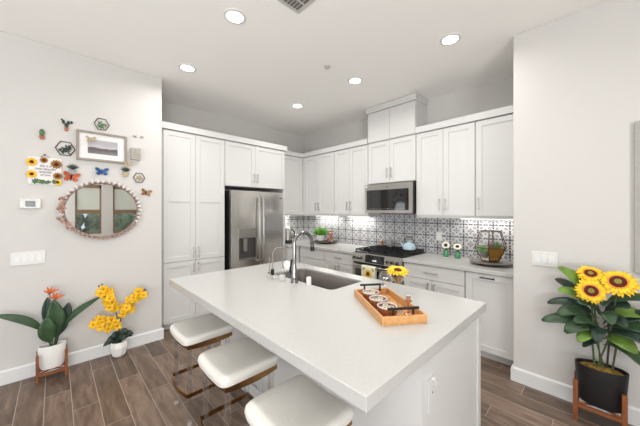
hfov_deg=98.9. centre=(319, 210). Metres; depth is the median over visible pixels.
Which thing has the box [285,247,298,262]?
base cabinet
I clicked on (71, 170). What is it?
ornament
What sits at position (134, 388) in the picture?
floor
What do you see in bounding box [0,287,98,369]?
potted plant
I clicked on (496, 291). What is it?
base cabinet
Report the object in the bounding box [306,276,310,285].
switch
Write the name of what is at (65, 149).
wreath
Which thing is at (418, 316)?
serving tray
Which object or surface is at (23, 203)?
thermostat
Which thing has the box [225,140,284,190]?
upper cabinet
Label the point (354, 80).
recessed light
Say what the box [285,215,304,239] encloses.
backsplash corner
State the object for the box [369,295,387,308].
candle tin
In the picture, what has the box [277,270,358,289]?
sink
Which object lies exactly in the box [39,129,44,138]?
ornament
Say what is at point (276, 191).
panel
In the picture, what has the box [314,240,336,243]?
serving board
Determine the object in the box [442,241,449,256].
jar
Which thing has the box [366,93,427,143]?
upper cabinet
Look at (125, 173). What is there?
ornament
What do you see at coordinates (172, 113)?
wall
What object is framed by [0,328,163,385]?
baseboard
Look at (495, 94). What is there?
wall
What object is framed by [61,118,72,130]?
ornament
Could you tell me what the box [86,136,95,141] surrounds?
ornament
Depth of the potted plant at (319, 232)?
5.02 m
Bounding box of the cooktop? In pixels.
[355,248,424,258]
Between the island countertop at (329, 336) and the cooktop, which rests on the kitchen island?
the island countertop at (329, 336)
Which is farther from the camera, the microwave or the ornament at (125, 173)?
the microwave
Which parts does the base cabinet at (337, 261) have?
door, drawer, door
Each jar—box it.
[327,230,332,241]
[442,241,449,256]
[453,244,461,258]
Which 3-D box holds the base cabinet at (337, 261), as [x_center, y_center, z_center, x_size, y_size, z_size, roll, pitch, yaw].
[0.502,1.064,4.373,0.698,0.872,0.608,0,0,-44]
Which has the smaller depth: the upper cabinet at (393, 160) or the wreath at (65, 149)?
the wreath at (65, 149)
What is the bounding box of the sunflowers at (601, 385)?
[541,265,639,413]
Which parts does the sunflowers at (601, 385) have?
stem, stem, stem, stem, stem, stem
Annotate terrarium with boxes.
[474,230,511,261]
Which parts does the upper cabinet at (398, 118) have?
door, crown, door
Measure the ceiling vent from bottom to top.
0.008 m
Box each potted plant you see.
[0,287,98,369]
[312,228,327,240]
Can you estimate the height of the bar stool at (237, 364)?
0.623 m
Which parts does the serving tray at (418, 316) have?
handle, handle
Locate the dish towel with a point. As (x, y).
(366, 271)
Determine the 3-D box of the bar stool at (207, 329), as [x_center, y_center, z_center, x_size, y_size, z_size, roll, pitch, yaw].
[-0.918,1.188,2.124,0.378,0.623,0.388,0,0,-44]
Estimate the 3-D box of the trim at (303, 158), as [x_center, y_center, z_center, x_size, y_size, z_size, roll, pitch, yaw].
[-0.310,-0.463,5.255,0.018,1.105,0.073,0,0,-44]
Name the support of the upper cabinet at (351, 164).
attached to the wall at (495, 94)
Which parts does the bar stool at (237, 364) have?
seat rail, seat rail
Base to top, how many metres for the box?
0.128 m
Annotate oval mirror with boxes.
[55,179,141,239]
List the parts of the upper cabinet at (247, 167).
door, door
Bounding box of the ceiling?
[0,0,606,136]
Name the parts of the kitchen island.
trim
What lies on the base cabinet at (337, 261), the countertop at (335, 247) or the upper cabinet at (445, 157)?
the countertop at (335, 247)
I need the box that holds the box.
[130,147,140,159]
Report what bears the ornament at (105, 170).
attached to the wall at (41, 84)
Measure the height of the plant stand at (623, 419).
0.285 m
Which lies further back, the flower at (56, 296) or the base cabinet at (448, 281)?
the base cabinet at (448, 281)
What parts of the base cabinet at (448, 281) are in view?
door, drawer, door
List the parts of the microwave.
door glass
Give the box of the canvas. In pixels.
[634,121,639,272]
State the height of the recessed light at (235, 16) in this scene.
0.010 m
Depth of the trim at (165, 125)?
3.83 m
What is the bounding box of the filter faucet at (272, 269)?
[271,247,287,274]
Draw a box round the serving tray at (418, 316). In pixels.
[354,283,426,325]
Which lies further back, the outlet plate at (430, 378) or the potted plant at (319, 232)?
the potted plant at (319, 232)
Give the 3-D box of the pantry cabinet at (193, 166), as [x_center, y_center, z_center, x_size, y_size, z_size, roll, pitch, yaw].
[-1.831,0.242,3.830,0.796,2.515,0.608,0,0,-44]
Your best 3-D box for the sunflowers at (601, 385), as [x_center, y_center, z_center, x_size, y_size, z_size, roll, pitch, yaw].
[1.938,0.881,1.917,0.247,0.965,0.619,0,0,-41]
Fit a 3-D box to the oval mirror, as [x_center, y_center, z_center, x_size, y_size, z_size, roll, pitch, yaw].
[-2.228,-0.012,2.804,0.694,0.620,0.067,0,0,-44]
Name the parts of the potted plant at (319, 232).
pot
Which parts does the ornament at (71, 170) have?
pot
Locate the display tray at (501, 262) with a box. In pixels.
[468,258,512,265]
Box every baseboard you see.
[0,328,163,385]
[511,364,639,425]
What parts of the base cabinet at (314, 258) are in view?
drawer, drawer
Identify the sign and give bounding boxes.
[25,154,62,185]
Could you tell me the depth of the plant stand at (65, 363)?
2.45 m
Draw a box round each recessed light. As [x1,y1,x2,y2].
[178,63,195,71]
[223,8,245,23]
[291,103,302,107]
[348,77,362,83]
[440,33,460,45]
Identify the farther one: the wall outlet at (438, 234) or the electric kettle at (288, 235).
the electric kettle at (288, 235)
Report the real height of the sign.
0.290 m
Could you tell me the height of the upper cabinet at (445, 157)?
1.105 m
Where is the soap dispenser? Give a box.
[279,259,285,280]
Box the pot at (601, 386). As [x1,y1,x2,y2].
[575,358,629,413]
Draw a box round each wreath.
[55,141,74,155]
[94,118,109,130]
[133,173,144,182]
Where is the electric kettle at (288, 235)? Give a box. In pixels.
[285,228,294,243]
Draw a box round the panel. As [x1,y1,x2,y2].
[265,190,284,260]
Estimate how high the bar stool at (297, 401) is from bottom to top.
0.623 m
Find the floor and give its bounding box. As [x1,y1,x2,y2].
[0,329,632,425]
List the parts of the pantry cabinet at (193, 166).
door, door, door, door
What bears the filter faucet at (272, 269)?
on the island countertop at (329, 336)
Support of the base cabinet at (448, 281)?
on the floor
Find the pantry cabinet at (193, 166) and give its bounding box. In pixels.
[162,129,224,329]
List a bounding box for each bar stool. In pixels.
[170,313,233,425]
[198,337,278,425]
[244,375,353,425]
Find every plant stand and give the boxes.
[36,344,67,383]
[573,370,627,425]
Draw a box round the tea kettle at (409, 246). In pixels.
[400,236,415,250]
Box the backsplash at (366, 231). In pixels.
[305,213,512,261]
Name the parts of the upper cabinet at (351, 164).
door, door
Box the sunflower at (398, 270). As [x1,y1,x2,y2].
[387,265,408,276]
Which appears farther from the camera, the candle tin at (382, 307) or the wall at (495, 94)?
the wall at (495, 94)
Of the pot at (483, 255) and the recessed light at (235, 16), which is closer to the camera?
the recessed light at (235, 16)
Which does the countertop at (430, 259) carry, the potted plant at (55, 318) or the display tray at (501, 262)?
the display tray at (501, 262)
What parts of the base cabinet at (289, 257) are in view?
drawer, door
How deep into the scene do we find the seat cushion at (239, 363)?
1.60 m
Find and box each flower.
[43,287,58,293]
[49,292,65,298]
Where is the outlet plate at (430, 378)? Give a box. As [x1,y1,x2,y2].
[427,375,434,413]
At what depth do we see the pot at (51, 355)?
2.45 m
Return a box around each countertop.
[169,260,485,412]
[285,239,367,253]
[402,253,512,277]
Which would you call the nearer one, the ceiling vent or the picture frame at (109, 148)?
the ceiling vent
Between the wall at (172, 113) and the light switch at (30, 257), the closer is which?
the light switch at (30, 257)
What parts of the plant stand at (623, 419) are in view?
leg, leg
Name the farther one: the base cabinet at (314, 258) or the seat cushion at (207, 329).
the base cabinet at (314, 258)
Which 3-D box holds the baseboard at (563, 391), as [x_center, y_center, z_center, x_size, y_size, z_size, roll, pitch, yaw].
[2.885,1.439,1.378,0.256,0.122,3.171,0,0,-44]
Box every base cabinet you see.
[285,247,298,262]
[300,247,324,273]
[324,250,352,280]
[404,262,465,297]
[466,271,512,365]
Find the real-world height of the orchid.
0.778 m
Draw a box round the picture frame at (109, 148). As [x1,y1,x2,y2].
[76,129,126,163]
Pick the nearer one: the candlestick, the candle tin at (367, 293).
the candlestick
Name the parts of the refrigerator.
door, dispenser panel, handle, handle, door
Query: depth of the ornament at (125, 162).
2.95 m
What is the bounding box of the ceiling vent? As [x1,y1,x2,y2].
[277,0,314,13]
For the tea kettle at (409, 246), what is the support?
on the gas range
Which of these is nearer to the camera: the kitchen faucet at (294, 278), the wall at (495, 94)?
the kitchen faucet at (294, 278)
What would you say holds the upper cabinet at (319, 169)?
attached to the wall at (495, 94)
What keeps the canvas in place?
attached to the wall at (576, 76)
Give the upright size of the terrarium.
0.327 m
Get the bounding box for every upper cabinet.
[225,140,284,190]
[285,155,302,215]
[305,152,334,215]
[334,145,379,216]
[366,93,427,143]
[368,134,415,184]
[416,122,475,218]
[476,114,512,218]
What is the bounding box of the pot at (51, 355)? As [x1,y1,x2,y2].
[37,340,65,369]
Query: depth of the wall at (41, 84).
2.65 m
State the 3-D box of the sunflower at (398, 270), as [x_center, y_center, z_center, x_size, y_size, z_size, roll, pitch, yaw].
[0.444,0.351,1.563,0.135,0.059,0.132,0,0,-44]
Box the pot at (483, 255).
[481,253,487,257]
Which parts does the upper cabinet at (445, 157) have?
door, door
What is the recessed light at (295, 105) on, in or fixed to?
in the ceiling
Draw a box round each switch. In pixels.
[11,250,44,265]
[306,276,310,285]
[532,251,557,267]
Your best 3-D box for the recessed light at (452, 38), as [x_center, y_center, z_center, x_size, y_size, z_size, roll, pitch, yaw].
[1.177,-1.545,2.473,0.176,0.010,0.176,0,0,-44]
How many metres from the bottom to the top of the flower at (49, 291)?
0.070 m
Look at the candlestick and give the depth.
1.52 m
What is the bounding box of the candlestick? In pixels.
[404,296,411,314]
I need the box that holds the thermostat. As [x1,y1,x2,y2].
[19,199,40,208]
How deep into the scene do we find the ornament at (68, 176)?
2.66 m
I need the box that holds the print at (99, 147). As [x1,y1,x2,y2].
[88,140,117,155]
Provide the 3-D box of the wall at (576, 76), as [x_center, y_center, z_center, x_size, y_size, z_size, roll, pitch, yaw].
[3.180,-0.025,1.653,1.030,3.050,3.154,0,0,-44]
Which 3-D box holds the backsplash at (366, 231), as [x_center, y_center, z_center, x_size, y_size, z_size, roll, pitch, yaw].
[0.999,0.083,4.363,0.013,1.005,3.776,0,0,-44]
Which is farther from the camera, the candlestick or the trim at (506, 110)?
the trim at (506, 110)
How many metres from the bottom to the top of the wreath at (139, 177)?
0.108 m
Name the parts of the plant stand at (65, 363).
leg, leg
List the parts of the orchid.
flower, flower, flower, flower, flower, flower, flower, flower, flower, flower, flower, pot, flower, flower, flower, flower, flower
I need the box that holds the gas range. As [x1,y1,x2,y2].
[352,245,424,284]
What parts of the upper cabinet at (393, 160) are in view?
door, door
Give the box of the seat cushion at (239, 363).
[198,337,278,387]
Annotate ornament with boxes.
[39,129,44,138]
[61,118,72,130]
[63,171,80,181]
[66,163,78,173]
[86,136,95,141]
[95,167,108,174]
[121,167,129,175]
[123,161,131,166]
[142,188,151,195]
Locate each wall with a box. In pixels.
[0,31,161,370]
[162,102,304,262]
[305,75,512,252]
[513,0,639,408]
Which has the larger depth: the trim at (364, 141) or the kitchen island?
the trim at (364, 141)
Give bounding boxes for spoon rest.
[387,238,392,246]
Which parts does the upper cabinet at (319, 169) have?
door, door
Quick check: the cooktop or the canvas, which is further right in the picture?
the canvas
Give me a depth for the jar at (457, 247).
3.35 m
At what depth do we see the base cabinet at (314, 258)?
4.57 m
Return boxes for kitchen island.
[221,269,480,425]
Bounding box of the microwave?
[365,181,415,213]
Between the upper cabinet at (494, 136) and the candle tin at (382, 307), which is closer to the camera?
the candle tin at (382, 307)
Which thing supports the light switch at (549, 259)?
attached to the wall at (576, 76)
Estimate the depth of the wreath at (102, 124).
2.81 m
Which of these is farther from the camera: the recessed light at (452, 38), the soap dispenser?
the recessed light at (452, 38)
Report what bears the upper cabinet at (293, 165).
attached to the wall at (172, 113)
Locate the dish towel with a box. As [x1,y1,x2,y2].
[361,265,376,278]
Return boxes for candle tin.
[362,289,378,301]
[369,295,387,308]
[377,302,396,316]
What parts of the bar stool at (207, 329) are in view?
seat rail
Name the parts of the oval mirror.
bead trim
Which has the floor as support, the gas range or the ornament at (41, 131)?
the gas range
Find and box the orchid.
[87,284,147,357]
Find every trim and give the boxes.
[162,121,286,151]
[285,139,367,157]
[302,158,304,215]
[415,105,512,133]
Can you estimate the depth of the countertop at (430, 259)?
3.04 m
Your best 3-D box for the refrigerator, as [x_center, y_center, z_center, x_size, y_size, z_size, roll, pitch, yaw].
[-1.134,0.603,4.400,0.909,1.795,0.736,0,0,-44]
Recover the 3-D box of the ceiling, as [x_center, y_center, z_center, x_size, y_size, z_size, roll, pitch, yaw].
[-0.122,-1.600,1.134,7.800,0.100,7.400,0,0,-44]
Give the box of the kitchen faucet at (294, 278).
[289,231,314,283]
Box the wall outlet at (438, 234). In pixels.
[436,232,441,240]
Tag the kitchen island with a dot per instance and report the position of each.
(445, 390)
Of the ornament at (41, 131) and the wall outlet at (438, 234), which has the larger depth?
the wall outlet at (438, 234)
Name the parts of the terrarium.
gold panel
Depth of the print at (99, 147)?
2.83 m
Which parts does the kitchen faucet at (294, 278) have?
spout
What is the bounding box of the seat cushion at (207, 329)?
[170,313,233,345]
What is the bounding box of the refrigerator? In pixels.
[224,190,282,269]
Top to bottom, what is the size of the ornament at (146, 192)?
0.086 m
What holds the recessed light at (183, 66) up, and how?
in the ceiling

